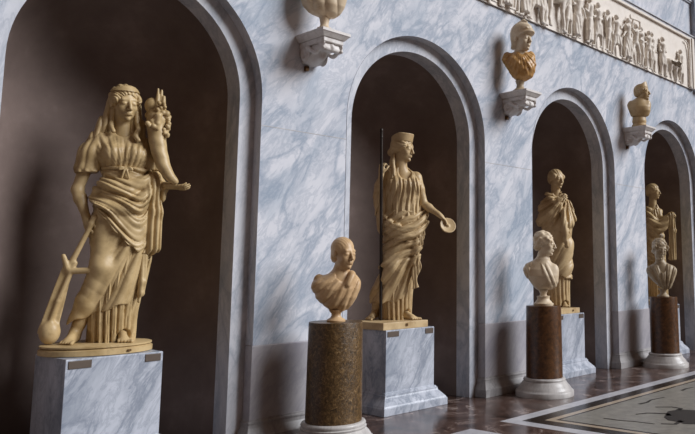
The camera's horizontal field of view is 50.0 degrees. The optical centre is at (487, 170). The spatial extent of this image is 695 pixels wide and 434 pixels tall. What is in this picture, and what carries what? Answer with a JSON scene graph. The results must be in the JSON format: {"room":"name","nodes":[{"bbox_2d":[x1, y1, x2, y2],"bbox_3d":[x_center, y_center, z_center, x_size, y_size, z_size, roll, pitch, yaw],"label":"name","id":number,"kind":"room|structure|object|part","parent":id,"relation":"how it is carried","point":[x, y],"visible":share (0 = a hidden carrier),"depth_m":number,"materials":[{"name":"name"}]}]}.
{"room":"museum","nodes":[
{"label":"museum","id":0,"kind":"room"},
{"bbox_2d":[227,0,694,345],"bbox_3d":[0.100,-1.240,9.661,0.004,8.200,18.500,-7,-10,40],"label":"wall","id":1,"kind":"structure","parent":0,"point":[301,198],"depth_m":8.88,"materials":[{"name":"stone"}]},
{"bbox_2d":[0,0,227,433],"bbox_3d":[-3.505,0.382,6.433,0.967,4.157,1.934,-7,-10,40],"label":"wall niche","id":2,"kind":"object","parent":1,"relation":"in","point":[64,59],"visible":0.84,"depth_m":6.80,"materials":[{"name":"paint"}]},
{"bbox_2d":[0,0,261,433],"bbox_3d":[-3.005,0.245,6.023,0.344,4.317,2.254,-7,-10,40],"label":"trim","id":3,"kind":"structure","parent":1,"relation":"attached to","point":[232,41],"depth_m":6.76,"materials":[{"name":"stone"}]},
{"bbox_2d":[237,410,304,433],"bbox_3d":[-1.829,2.412,6.900,0.185,0.245,1.160,-7,-10,40],"label":"baseboard","id":4,"kind":"structure","parent":1,"relation":"attached to","point":[287,423],"depth_m":6.66,"materials":[{"name":"stone"}]},
{"bbox_2d":[242,340,307,419],"bbox_3d":[-1.852,1.979,6.976,0.120,0.663,1.040,-7,-10,40],"label":"trim","id":5,"kind":"structure","parent":1,"relation":"attached to","point":[274,374],"depth_m":6.73,"materials":[{"name":"stone"}]},
{"bbox_2d":[296,26,350,71],"bbox_3d":[-1.645,-1.192,7.227,0.453,0.345,0.340,-7,-10,40],"label":"console","id":6,"kind":"object","parent":1,"relation":"attached to","point":[316,45],"visible":1,"depth_m":7.17,"materials":[{"name":"stone"}]},
{"bbox_2d":[296,26,350,43],"bbox_3d":[-1.645,-1.326,7.244,0.450,0.075,0.340,-7,-10,40],"label":"shelf","id":7,"kind":"object","parent":6,"relation":"attached to","point":[323,32],"depth_m":7.12,"materials":[{"name":"stone"}]},
{"bbox_2d":[301,0,346,28],"bbox_3d":[-1.637,-1.874,7.285,0.518,1.023,0.272,2,-8,-18],"label":"bust","id":8,"kind":"object","parent":6,"relation":"on","point":[326,10],"visible":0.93,"depth_m":7.19,"materials":[{"name":"beige stone"}]},
{"bbox_2d":[301,0,346,18],"bbox_3d":[-1.637,-1.782,7.271,0.521,0.496,0.264,2,-8,-13],"label":"drapery","id":9,"kind":"object","parent":8,"relation":"hanging from","point":[323,9],"depth_m":7.18,"materials":[{"name":"beige stone"}]},
{"bbox_2d":[347,55,456,395],"bbox_3d":[-1.388,0.704,8.909,0.967,4.157,1.934,-7,-10,40],"label":"wall niche","id":10,"kind":"object","parent":1,"relation":"in","point":[396,94],"visible":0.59,"depth_m":9.43,"materials":[{"name":"paint"}]},
{"bbox_2d":[342,36,484,397],"bbox_3d":[-0.888,0.568,8.500,0.344,4.317,2.254,-7,-10,40],"label":"trim","id":11,"kind":"structure","parent":1,"relation":"attached to","point":[457,88],"depth_m":9.18,"materials":[{"name":"stone"}]},
{"bbox_2d":[475,370,525,397],"bbox_3d":[0.288,2.735,9.377,0.185,0.245,1.160,-7,-10,40],"label":"baseboard","id":12,"kind":"structure","parent":1,"relation":"attached to","point":[492,386],"depth_m":9.10,"materials":[{"name":"stone"}]},
{"bbox_2d":[478,320,525,376],"bbox_3d":[0.265,2.302,9.452,0.120,0.663,1.040,-7,-10,40],"label":"trim","id":13,"kind":"structure","parent":1,"relation":"attached to","point":[501,345],"depth_m":9.27,"materials":[{"name":"stone"}]},
{"bbox_2d":[500,88,541,119],"bbox_3d":[0.446,-0.873,9.674,0.453,0.345,0.340,-7,-10,40],"label":"console","id":14,"kind":"object","parent":1,"relation":"attached to","point":[514,102],"visible":1,"depth_m":9.62,"materials":[{"name":"stone"}]},
{"bbox_2d":[502,19,535,90],"bbox_3d":[0.429,-1.547,9.714,0.455,1.001,0.282,-3,-8,20],"label":"bust","id":15,"kind":"object","parent":14,"relation":"on","point":[521,63],"visible":0.98,"depth_m":9.63,"materials":[{"name":"orange stone"}]},
{"bbox_2d":[500,88,541,98],"bbox_3d":[0.447,-1.007,9.691,0.450,0.075,0.340,-7,-10,40],"label":"shelf","id":16,"kind":"object","parent":14,"relation":"attached to","point":[521,93],"depth_m":9.56,"materials":[{"name":"stone"}]},
{"bbox_2d":[532,102,595,366],"bbox_3d":[0.729,1.027,11.386,0.967,4.157,1.934,-7,-10,40],"label":"wall niche","id":17,"kind":"object","parent":1,"relation":"in","point":[559,142],"visible":0.35,"depth_m":11.97,"materials":[{"name":"paint"}]},
{"bbox_2d":[532,88,617,368],"bbox_3d":[1.229,0.890,10.976,0.344,4.317,2.254,-7,-10,40],"label":"trim","id":18,"kind":"structure","parent":1,"relation":"attached to","point":[593,125],"depth_m":11.69,"materials":[{"name":"stone"}]},
{"bbox_2d":[480,0,694,89],"bbox_3d":[1.298,-2.581,11.157,0.156,1.066,8.850,-7,-10,40],"label":"relief","id":19,"kind":"object","parent":1,"relation":"attached to","point":[617,29],"visible":1,"depth_m":12.28,"materials":[{"name":"stone"}]},
{"bbox_3d":[4.086,-2.137,14.461,0.085,1.040,0.160,-7,-10,40],"label":"frame","id":20,"kind":"part","parent":19,"relation":"part of","materials":[{"name":"stone"}]},
{"bbox_2d":[611,347,650,368],"bbox_3d":[2.405,3.057,11.853,0.185,0.245,1.160,-7,-10,40],"label":"baseboard","id":21,"kind":"structure","parent":1,"relation":"attached to","point":[623,360],"depth_m":11.60,"materials":[{"name":"stone"}]},
{"bbox_2d":[612,308,650,352],"bbox_3d":[2.382,2.624,11.929,0.120,0.663,1.040,-7,-10,40],"label":"trim","id":22,"kind":"structure","parent":1,"relation":"attached to","point":[630,328],"depth_m":11.79,"materials":[{"name":"stone"}]},
{"bbox_2d":[622,125,655,148],"bbox_3d":[2.548,-0.553,12.132,0.453,0.345,0.340,-7,-10,40],"label":"console","id":23,"kind":"object","parent":1,"relation":"attached to","point":[634,135],"visible":1,"depth_m":12.08,"materials":[{"name":"stone"}]},
{"bbox_2d":[627,81,650,126],"bbox_3d":[2.560,-1.113,12.183,0.391,0.779,0.256,-4,-8,26],"label":"bust","id":24,"kind":"object","parent":23,"relation":"on","point":[639,108],"visible":1,"depth_m":12.10,"materials":[{"name":"stone"}]},
{"bbox_3d":[2.601,-1.410,12.230,0.203,0.179,0.233,4,-9,-30],"label":"crown","id":25,"kind":"part","parent":24,"relation":"part of","materials":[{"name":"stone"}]},
{"bbox_2d":[622,125,655,132],"bbox_3d":[2.549,-0.687,12.149,0.450,0.075,0.340,-7,-10,40],"label":"shelf","id":26,"kind":"object","parent":23,"relation":"attached to","point":[642,128],"depth_m":12.03,"materials":[{"name":"stone"}]},
{"bbox_2d":[622,0,694,38],"bbox_3d":[1.286,-3.114,11.277,0.085,0.055,8.910,-7,-10,40],"label":"trim","id":27,"kind":"structure","parent":1,"relation":"attached to","point":[625,1],"depth_m":13.44,"materials":[{"name":"stone"}]},
{"bbox_2d":[644,132,685,344],"bbox_3d":[2.847,1.349,13.862,0.967,4.157,1.934,-7,-10,40],"label":"wall niche","id":28,"kind":"object","parent":1,"relation":"in","point":[660,169],"visible":0.21,"depth_m":14.45,"materials":[{"name":"paint"}]},
{"bbox_2d":[644,120,694,349],"bbox_3d":[3.346,1.213,13.453,0.344,4.317,2.254,-7,-10,40],"label":"trim","id":29,"kind":"structure","parent":1,"relation":"attached to","point":[680,145],"depth_m":14.19,"materials":[{"name":"stone"}]},
{"bbox_2d":[690,0,694,92],"bbox_3d":[5.110,-2.993,15.793,0.110,3.140,2.890,-7,-10,40],"label":"trim","id":30,"kind":"structure","parent":1,"relation":"attached to","point":[692,5],"depth_m":14.69,"materials":[{"name":"stone"}]},
{"bbox_2d":[362,350,694,433],"bbox_3d":[3.997,2.334,5.533,13.400,0.006,20.000,-7,-10,40],"label":"floor","id":31,"kind":"structure","parent":0,"point":[611,393],"depth_m":8.10,"materials":[{"name":"stone"}]},
{"bbox_2d":[30,349,162,433],"bbox_3d":[-3.237,1.965,5.991,0.870,0.900,0.990,-7,-10,40],"label":"pedestal","id":32,"kind":"object","parent":31,"relation":"on","point":[111,394],"visible":0.89,"depth_m":5.77,"materials":[{"name":"stone"}]},
{"bbox_2d":[37,84,190,357],"bbox_3d":[-3.223,0.377,6.279,0.717,2.325,1.042,-7,-10,40],"label":"statue","id":33,"kind":"object","parent":32,"relation":"on","point":[123,229],"visible":1,"depth_m":6.17,"materials":[{"name":"stone"}]},
{"bbox_2d":[296,320,371,433],"bbox_3d":[-1.405,1.946,6.646,0.750,1.100,0.750,-7,-10,40],"label":"column","id":34,"kind":"structure","parent":31,"relation":"on","point":[333,402],"depth_m":6.45,"materials":[{"name":"brown stone"}]},
{"bbox_2d":[311,237,360,321],"bbox_3d":[-1.410,1.009,6.750,0.456,0.785,0.263,1,-8,-11],"label":"bust","id":35,"kind":"object","parent":34,"relation":"on","point":[337,290],"visible":1,"depth_m":6.68,"materials":[{"name":"beige stone"}]},
{"bbox_2d":[311,270,360,310],"bbox_3d":[-1.408,1.117,6.730,0.456,0.379,0.252,1,-8,-11],"label":"drapery","id":36,"kind":"object","parent":35,"relation":"hanging from","point":[337,290],"depth_m":6.65,"materials":[{"name":"beige stone"}]},
{"bbox_2d":[362,326,446,416],"bbox_3d":[-1.120,2.288,8.468,0.870,0.900,0.990,-7,-10,40],"label":"pedestal","id":37,"kind":"object","parent":31,"relation":"on","point":[398,364],"visible":0.84,"depth_m":8.16,"materials":[{"name":"stone"}]},
{"bbox_2d":[361,128,455,330],"bbox_3d":[-1.003,0.662,8.674,0.858,2.377,0.955,-7,-10,40],"label":"statue","id":38,"kind":"object","parent":37,"relation":"on","point":[399,196],"visible":1,"depth_m":8.64,"materials":[{"name":"stone"}]},
{"bbox_3d":[-1.050,-0.402,8.965,0.283,0.109,0.261,-7,-10,40],"label":"crown","id":39,"kind":"part","parent":38,"relation":"part of","materials":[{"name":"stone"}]},
{"bbox_3d":[-0.476,0.659,8.731,0.199,0.188,0.095,4,-8,-27],"label":"dish","id":40,"kind":"part","parent":38,"relation":"part of","materials":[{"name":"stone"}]},
{"bbox_2d":[515,305,573,399],"bbox_3d":[0.723,2.278,9.212,0.740,1.105,0.740,-7,-10,40],"label":"column","id":41,"kind":"structure","parent":31,"relation":"on","point":[544,379],"depth_m":9.02,"materials":[{"name":"stone"}]},
{"bbox_2d":[523,230,558,305],"bbox_3d":[0.694,1.251,9.350,0.459,0.966,0.269,-2,-8,12],"label":"bust","id":42,"kind":"object","parent":41,"relation":"on","point":[543,274],"visible":1,"depth_m":9.26,"materials":[{"name":"beige stone"}]},
{"bbox_2d":[523,261,556,289],"bbox_3d":[0.678,1.339,9.331,0.430,0.386,0.243,-2,-8,13],"label":"drapery","id":43,"kind":"object","parent":42,"relation":"hanging from","point":[542,275],"depth_m":9.24,"materials":[{"name":"beige stone"}]},
{"bbox_2d":[561,312,595,378],"bbox_3d":[0.997,2.610,10.944,0.870,0.900,0.990,-7,-10,40],"label":"pedestal","id":44,"kind":"object","parent":31,"relation":"on","point":[575,364],"visible":0.4,"depth_m":10.77,"materials":[{"name":"stone"}]},
{"bbox_2d":[536,169,579,313],"bbox_3d":[1.070,1.067,11.318,0.673,2.258,0.716,-7,-10,40],"label":"statue","id":45,"kind":"object","parent":44,"relation":"on","point":[556,216],"visible":0.8,"depth_m":11.29,"materials":[{"name":"stone"}]},
{"bbox_2d":[603,387,694,424],"bbox_3d":[2.338,2.703,8.312,1.156,0.001,2.473,-7,-10,40],"label":"creature","id":46,"kind":"object","parent":31,"relation":"on","point":[680,415],"visible":1,"depth_m":7.73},
{"bbox_2d":[643,296,688,368],"bbox_3d":[2.885,2.611,11.772,0.730,1.105,0.730,-7,-10,40],"label":"column","id":47,"kind":"structure","parent":31,"relation":"on","point":[665,353],"depth_m":11.58,"materials":[{"name":"stone"}]},
{"bbox_2d":[646,237,676,296],"bbox_3d":[2.861,1.583,11.892,0.463,0.965,0.335,-7,-10,40],"label":"bust","id":48,"kind":"object","parent":47,"relation":"on","point":[662,273],"visible":1,"depth_m":11.81,"materials":[{"name":"grey stone"}]},
{"bbox_2d":[646,263,676,288],"bbox_3d":[2.862,1.724,11.867,0.493,0.438,0.256,-2,-8,14],"label":"drapery","id":49,"kind":"object","parent":48,"relation":"hanging from","point":[663,274],"depth_m":11.78,"materials":[{"name":"grey stone"}]},
{"bbox_2d":[649,304,689,353],"bbox_3d":[3.114,2.933,13.421,0.870,0.900,0.990,-7,-10,40],"label":"pedestal","id":50,"kind":"object","parent":31,"relation":"on","point":[684,349],"visible":0.16,"depth_m":13.40,"materials":[{"name":"stone"}]},
{"bbox_2d":[645,183,676,304],"bbox_3d":[3.148,1.355,13.758,0.668,2.315,0.980,-7,-10,42],"label":"statue","id":51,"kind":"object","parent":50,"relation":"on","point":[657,224],"visible":0.56,"depth_m":13.85,"materials":[{"name":"stone"}]}
]}

